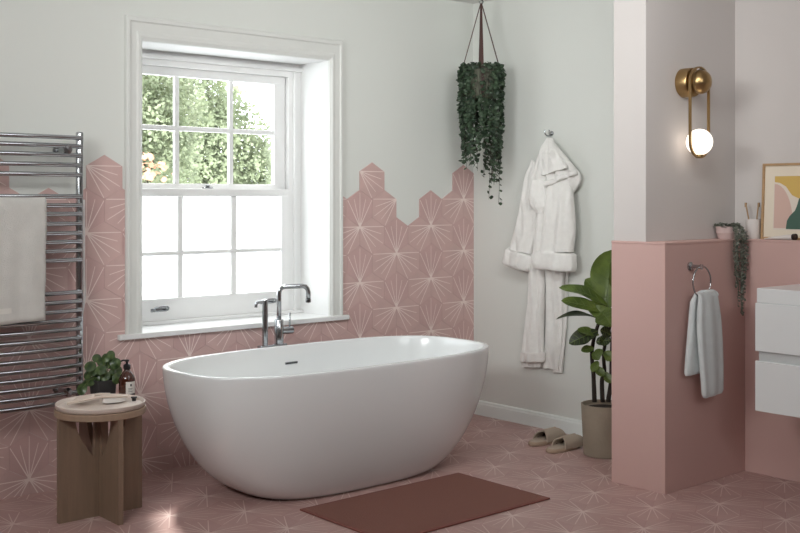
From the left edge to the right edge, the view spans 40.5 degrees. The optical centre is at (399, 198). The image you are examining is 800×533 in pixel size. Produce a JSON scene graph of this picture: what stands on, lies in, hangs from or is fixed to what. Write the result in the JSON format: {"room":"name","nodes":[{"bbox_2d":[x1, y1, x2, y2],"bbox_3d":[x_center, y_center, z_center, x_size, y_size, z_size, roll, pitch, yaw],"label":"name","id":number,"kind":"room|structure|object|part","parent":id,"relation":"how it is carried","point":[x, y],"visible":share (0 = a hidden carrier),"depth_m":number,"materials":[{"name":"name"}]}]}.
{"room":"bathroom","nodes":[
{"label":"bathroom","id":0,"kind":"room"},
{"bbox_2d":[0,0,473,499],"bbox_3d":[-2.034,0.069,5.436,6.400,2.794,0.368,0,0,-41],"label":"wall","id":1,"kind":"structure","parent":0,"point":[62,61],"depth_m":6.19,"materials":[{"name":"white paint"}]},
{"bbox_2d":[0,132,82,413],"bbox_3d":[-1.848,0.365,5.255,0.632,1.400,0.151,0,0,-41],"label":"towel radiator","id":2,"kind":"object","parent":1,"relation":"attached to","point":[59,149],"visible":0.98,"depth_m":5.31,"materials":[{"name":"silver metal"}]},
{"bbox_2d":[0,197,46,324],"bbox_3d":[-1.880,0.294,5.155,0.379,0.608,0.104,0,0,-41],"label":"towel","id":3,"kind":"object","parent":2,"relation":"hanging from","point":[23,221],"visible":1,"depth_m":5.17,"materials":[{"name":"white fabric"}]},
{"bbox_2d":[83,200,85,312],"bbox_3d":[-1.625,0.736,5.531,0.018,1.460,0.048,0,0,25],"label":"supply pipe","id":4,"kind":"object","parent":1,"relation":"attached to","point":[84,283],"visible":0.41,"depth_m":5.54,"materials":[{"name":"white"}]},
{"bbox_2d":[117,15,348,340],"bbox_3d":[-1.014,-0.112,6.302,1.527,1.710,0.394,0,0,-41],"label":"window","id":5,"kind":"structure","parent":1,"relation":"in","point":[199,258],"depth_m":6.45,"materials":[{"name":"white paint"}]},
{"bbox_3d":[-1.128,0.278,6.378,1.023,0.591,0.004,0,0,-41],"label":"frosted pane","id":6,"kind":"part","parent":5,"relation":"part of","materials":[{"name":"white glass"}]},
{"bbox_3d":[-1.157,-0.400,6.407,1.133,0.720,0.037,0,0,-41],"label":"sash","id":7,"kind":"part","parent":5,"relation":"part of","materials":[{"name":"white paint"}]},
{"bbox_3d":[-1.130,0.318,6.377,1.135,0.751,0.041,0,0,-41],"label":"sash","id":8,"kind":"part","parent":5,"relation":"part of","materials":[{"name":"white paint"}]},
{"bbox_3d":[-1.110,-0.063,6.411,1.250,1.554,0.105,0,0,-41],"label":"frame","id":9,"kind":"part","parent":5,"relation":"part of","materials":[{"name":"white paint"}]},
{"bbox_3d":[-0.995,0.729,6.279,1.527,0.029,0.334,0,0,-41],"label":"sill","id":10,"kind":"part","parent":5,"relation":"part of","materials":[{"name":"white paint"}]},
{"bbox_2d":[0,414,799,532],"bbox_3d":[0.253,1.525,2.950,6.900,0.121,7.500,0,0,-41],"label":"floor","id":11,"kind":"structure","parent":0,"point":[168,486],"depth_m":5.20,"materials":[{"name":"pink tile"}]},
{"bbox_2d":[54,404,145,524],"bbox_3d":[-1.387,1.216,5.019,0.412,0.500,0.412,0,0,-41],"label":"stool","id":12,"kind":"object","parent":11,"relation":"on","point":[99,474],"visible":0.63,"depth_m":4.94,"materials":[{"name":"beige wood"}]},
{"bbox_2d":[55,394,144,414],"bbox_3d":[-1.387,0.952,5.019,0.404,0.025,0.404,0,0,-41],"label":"round tray","id":13,"kind":"object","parent":12,"relation":"on","point":[94,406],"visible":0.87,"depth_m":4.98,"materials":[{"name":"beige paint"}]},
{"bbox_2d":[67,393,127,404],"bbox_3d":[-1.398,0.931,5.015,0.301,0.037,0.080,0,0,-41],"label":"bath brush","id":14,"kind":"object","parent":13,"relation":"on","point":[106,398],"visible":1,"depth_m":5.02,"materials":[{"name":"brown wood"}]},
{"bbox_2d":[77,350,121,394],"bbox_3d":[-1.470,0.853,5.303,0.212,0.209,0.148,0,0,1],"label":"potted pilea","id":15,"kind":"object","parent":13,"relation":"on","point":[101,381],"visible":0.99,"depth_m":5.28,"materials":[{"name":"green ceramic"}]},
{"bbox_2d":[90,378,115,393],"bbox_3d":[-1.454,0.921,5.303,0.100,0.072,0.100,0,0,-41],"label":"square pot","id":16,"kind":"object","parent":15,"relation":"on","point":[97,385],"depth_m":5.27,"materials":[{"name":"grey ceramic"}]},
{"bbox_2d":[119,359,134,394],"bbox_3d":[-1.323,0.868,5.249,0.078,0.178,0.079,0,0,-41],"label":"pump bottle","id":17,"kind":"object","parent":13,"relation":"on","point":[127,378],"visible":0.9,"depth_m":5.22,"materials":[{"name":"orange glass"}]},
{"bbox_3d":[-1.387,1.230,5.019,0.025,0.472,0.410,0,0,-41],"label":"plank leg","id":18,"kind":"part","parent":12,"relation":"part of","materials":[{"name":"beige wood"}]},
{"bbox_2d":[254,284,310,347],"bbox_3d":[-0.673,0.975,6.125,0.349,0.980,0.076,0,0,-31],"label":"tap","id":19,"kind":"object","parent":11,"relation":"on","point":[280,330],"visible":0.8,"depth_m":6.11,"materials":[{"name":"silver metal"}]},
{"bbox_2d":[254,300,263,307],"bbox_3d":[-0.781,0.587,6.038,0.018,0.038,0.075,0,0,42],"label":"outlet","id":20,"kind":"object","parent":19,"relation":"attached to","point":[261,301],"depth_m":6.03,"materials":[{"name":"silver metal"}]},
{"bbox_3d":[-0.627,0.696,6.163,0.011,0.095,0.013,0,0,-41],"label":"lever","id":21,"kind":"part","parent":19,"relation":"part of","materials":[{"name":"silver metal"}]},
{"bbox_3d":[-0.604,0.589,6.158,0.198,0.208,0.027,0,0,-20],"label":"spout","id":22,"kind":"part","parent":19,"relation":"part of","materials":[{"name":"silver metal"}]},
{"bbox_2d":[162,335,488,499],"bbox_3d":[-0.337,1.143,5.728,1.873,0.644,0.921,0,0,-41],"label":"bathtub","id":23,"kind":"object","parent":11,"relation":"on","point":[323,418],"visible":1,"depth_m":5.29,"materials":[{"name":"white ceramic"}]},
{"bbox_2d":[300,473,549,532],"bbox_3d":[0.130,1.460,5.180,1.035,0.010,0.644,0,0,-41],"label":"bath mat","id":24,"kind":"object","parent":11,"relation":"on","point":[433,504],"visible":1,"depth_m":5.13,"materials":[{"name":"brown fabric"}]},
{"bbox_2d":[528,427,565,446],"bbox_3d":[0.870,1.427,6.506,0.108,0.078,0.283,0,0,44],"label":"slipper","id":25,"kind":"object","parent":11,"relation":"on","point":[543,437],"visible":0.94,"depth_m":6.49,"materials":[{"name":"beige fabric"}]},
{"bbox_2d":[546,433,582,453],"bbox_3d":[0.956,1.427,6.328,0.286,0.078,0.115,0,0,-41],"label":"slipper","id":26,"kind":"object","parent":11,"relation":"on","point":[569,442],"visible":1,"depth_m":6.31,"materials":[{"name":"beige fabric"}]},
{"bbox_2d":[557,250,611,458],"bbox_3d":[1.154,0.879,6.124,0.455,1.169,0.373,0,0,-41],"label":"potted plant","id":27,"kind":"object","parent":11,"relation":"on","point":[596,413],"visible":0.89,"depth_m":6.14,"materials":[{"name":"plant"}]},
{"bbox_3d":[1.139,0.889,6.207,0.105,0.551,0.027,0,0,-16],"label":"stem","id":28,"kind":"part","parent":27,"relation":"part of","materials":[{"name":"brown plant"}]},
{"bbox_3d":[1.187,0.935,6.245,0.084,0.472,0.035,0,0,-24],"label":"stem","id":29,"kind":"part","parent":27,"relation":"part of","materials":[{"name":"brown plant"}]},
{"bbox_3d":[1.216,0.793,6.205,0.104,0.742,0.029,0,0,-41],"label":"stem","id":30,"kind":"part","parent":27,"relation":"part of","materials":[{"name":"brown plant"}]},
{"bbox_2d":[581,399,611,458],"bbox_3d":[1.167,1.319,6.199,0.260,0.290,0.260,0,0,-41],"label":"round pot","id":31,"kind":"object","parent":11,"relation":"on","point":[596,413],"depth_m":6.10,"materials":[{"name":"ceramic"}]},
{"bbox_2d":[452,0,490,3],"bbox_3d":[0.253,-1.379,2.950,6.900,0.100,7.500,0,0,-41],"label":"ceiling","id":32,"kind":"structure","parent":0,"point":[464,1],"depth_m":7.30,"materials":[{"name":"white paint"}]},
{"bbox_2d":[456,0,506,204],"bbox_3d":[0.524,-0.642,6.983,0.333,1.373,0.330,0,0,-41],"label":"plant","id":33,"kind":"object","parent":32,"relation":"hanging from","point":[479,82],"visible":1,"depth_m":6.89,"materials":[{"name":"green plant"}]},
{"bbox_3d":[0.523,-0.737,6.982,0.224,0.185,0.224,0,0,-41],"label":"pot","id":34,"kind":"part","parent":33,"relation":"part of","materials":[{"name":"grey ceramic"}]},
{"bbox_2d":[473,0,799,481],"bbox_3d":[2.721,0.069,5.063,0.302,2.794,7.160,0,0,-41],"label":"wall","id":35,"kind":"structure","parent":0,"point":[557,56],"depth_m":6.81,"materials":[{"name":"white paint"}]},
{"bbox_2d":[474,400,582,436],"bbox_3d":[1.066,1.417,6.731,0.018,0.098,1.732,0,0,-41],"label":"baseboard","id":36,"kind":"structure","parent":35,"relation":"attached to","point":[537,419],"depth_m":6.99,"materials":[{"name":"white paint"}]},
{"bbox_2d":[544,130,553,135],"bbox_3d":[0.944,-0.413,6.846,0.052,0.042,0.043,0,0,-41],"label":"robe hook","id":37,"kind":"object","parent":35,"relation":"attached to","point":[552,132],"visible":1,"depth_m":6.84,"materials":[{"name":"silver metal"}]},
{"bbox_2d":[502,138,580,372],"bbox_3d":[0.875,0.359,6.829,0.175,1.478,0.620,0,0,-41],"label":"bathrobe","id":38,"kind":"object","parent":37,"relation":"hanging from","point":[543,239],"visible":0.99,"depth_m":6.78,"materials":[{"name":"white fabric"}]},
{"bbox_2d":[746,219,759,238],"bbox_3d":[1.907,0.165,5.854,0.076,0.105,0.076,0,0,-41],"label":"toothbrush cup","id":39,"kind":"object","parent":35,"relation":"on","point":[752,225],"visible":0.97,"depth_m":5.82,"materials":[{"name":"white ceramic"}]},
{"bbox_2d":[756,203,759,218],"bbox_3d":[1.927,0.115,5.844,0.032,0.186,0.013,0,0,-7],"label":"toothbrush","id":40,"kind":"object","parent":39,"relation":"in","point":[758,205],"visible":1,"depth_m":5.84,"materials":[{"name":"brown wood"}]},
{"bbox_2d":[755,284,799,417],"bbox_3d":[2.213,0.736,5.078,0.449,0.600,0.947,0,0,-41],"label":"vanity unit","id":41,"kind":"object","parent":35,"relation":"attached to","point":[777,308],"visible":1,"depth_m":5.20,"materials":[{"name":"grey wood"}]},
{"bbox_3d":[2.050,0.913,4.936,0.018,0.244,0.947,0,0,-41],"label":"drawer","id":42,"kind":"part","parent":41,"relation":"part of","materials":[{"name":"white paint"}]},
{"bbox_3d":[2.050,0.626,4.936,0.018,0.235,0.947,0,0,-41],"label":"drawer","id":43,"kind":"part","parent":41,"relation":"part of","materials":[{"name":"white paint"}]},
{"bbox_2d":[757,284,799,305],"bbox_3d":[2.215,0.472,5.080,0.443,0.073,0.937,0,0,-41],"label":"basin","id":44,"kind":"object","parent":41,"relation":"in","point":[785,295],"depth_m":5.22,"materials":[{"name":"white ceramic"}]},
{"bbox_2d":[760,163,799,239],"bbox_3d":[2.122,0.015,5.639,0.038,0.405,0.520,0,0,-41],"label":"framed print","id":45,"kind":"object","parent":35,"relation":"on","point":[780,203],"visible":1,"depth_m":5.76,"materials":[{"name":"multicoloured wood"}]},
{"bbox_2d":[764,234,797,239],"bbox_3d":[2.001,0.200,5.693,0.034,0.034,0.187,0,0,-33],"label":"tube","id":46,"kind":"object","parent":35,"relation":"on","point":[791,236],"visible":1,"depth_m":5.65,"materials":[{"name":"white plastic"}]},
{"bbox_2d":[614,0,734,241],"bbox_3d":[1.554,-0.555,5.869,1.010,1.547,0.203,0,0,-41],"label":"wall partition","id":47,"kind":"structure","parent":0,"point":[662,192],"depth_m":5.61,"materials":[{"name":"grey paint"}]},
{"bbox_2d":[675,66,712,157],"bbox_3d":[1.536,-0.445,5.607,0.174,0.473,0.168,0,0,-41],"label":"wall lamp","id":48,"kind":"object","parent":47,"relation":"attached to","point":[689,82],"visible":1,"depth_m":5.56,"materials":[{"name":"gold metal"}]},
{"bbox_3d":[1.546,-0.291,5.595,0.136,0.136,0.136,0,0,-41],"label":"globe","id":49,"kind":"part","parent":48,"relation":"part of","materials":[{"name":"white glass"}]},
{"bbox_2d":[611,238,744,494],"bbox_3d":[1.589,0.842,5.817,1.026,1.248,0.333,0,0,-41],"label":"wall","id":50,"kind":"structure","parent":0,"point":[667,438],"depth_m":5.51,"materials":[{"name":"pink paint"}]},
{"bbox_2d":[687,262,710,296],"bbox_3d":[1.502,0.412,5.474,0.164,0.180,0.075,0,0,-41],"label":"towel ring","id":51,"kind":"object","parent":50,"relation":"attached to","point":[690,266],"visible":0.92,"depth_m":5.46,"materials":[{"name":"silver metal"}]},
{"bbox_2d":[684,289,723,397],"bbox_3d":[1.535,0.731,5.463,0.255,0.539,0.088,0,0,-41],"label":"hand towel","id":52,"kind":"object","parent":51,"relation":"hanging from","point":[704,344],"visible":1,"depth_m":5.43,"materials":[{"name":"white fabric"}]},
{"bbox_2d":[716,226,734,238],"bbox_3d":[1.756,0.183,5.825,0.110,0.068,0.110,0,0,-41],"label":"pot","id":53,"kind":"object","parent":50,"relation":"on","point":[723,232],"depth_m":5.78,"materials":[{"name":"pink ceramic"}]},
{"bbox_2d":[714,222,748,315],"bbox_3d":[1.765,0.376,5.806,0.156,0.496,0.185,0,0,-41],"label":"trailing plant","id":54,"kind":"object","parent":50,"relation":"on","point":[729,231],"visible":1,"depth_m":5.75,"materials":[{"name":"green plant"}]},
{"bbox_2d":[735,0,799,237],"bbox_3d":[3.517,-0.555,4.225,0.197,1.547,4.851,0,0,-41],"label":"wall","id":55,"kind":"structure","parent":0,"point":[767,32],"depth_m":5.86,"materials":[{"name":"grey paint"}]},
{"label":"outside","id":56,"kind":"structure","parent":0,"visible":0},
{"bbox_2d":[142,74,213,183],"bbox_3d":[-2.606,1.426,11.306,1.526,6.089,1.660,0,0,-41],"label":"tree","id":57,"kind":"object","parent":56,"point":[157,107],"visible":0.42,"depth_m":11.20,"materials":[{"name":"green plant"}]},
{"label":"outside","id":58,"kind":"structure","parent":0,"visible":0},
{"bbox_2d":[155,79,270,184],"bbox_3d":[-2.702,1.232,15.217,2.751,6.477,1.714,0,0,-41],"label":"tree","id":59,"kind":"object","parent":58,"point":[255,156],"visible":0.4,"depth_m":14.96,"materials":[{"name":"green plant"}]}
]}

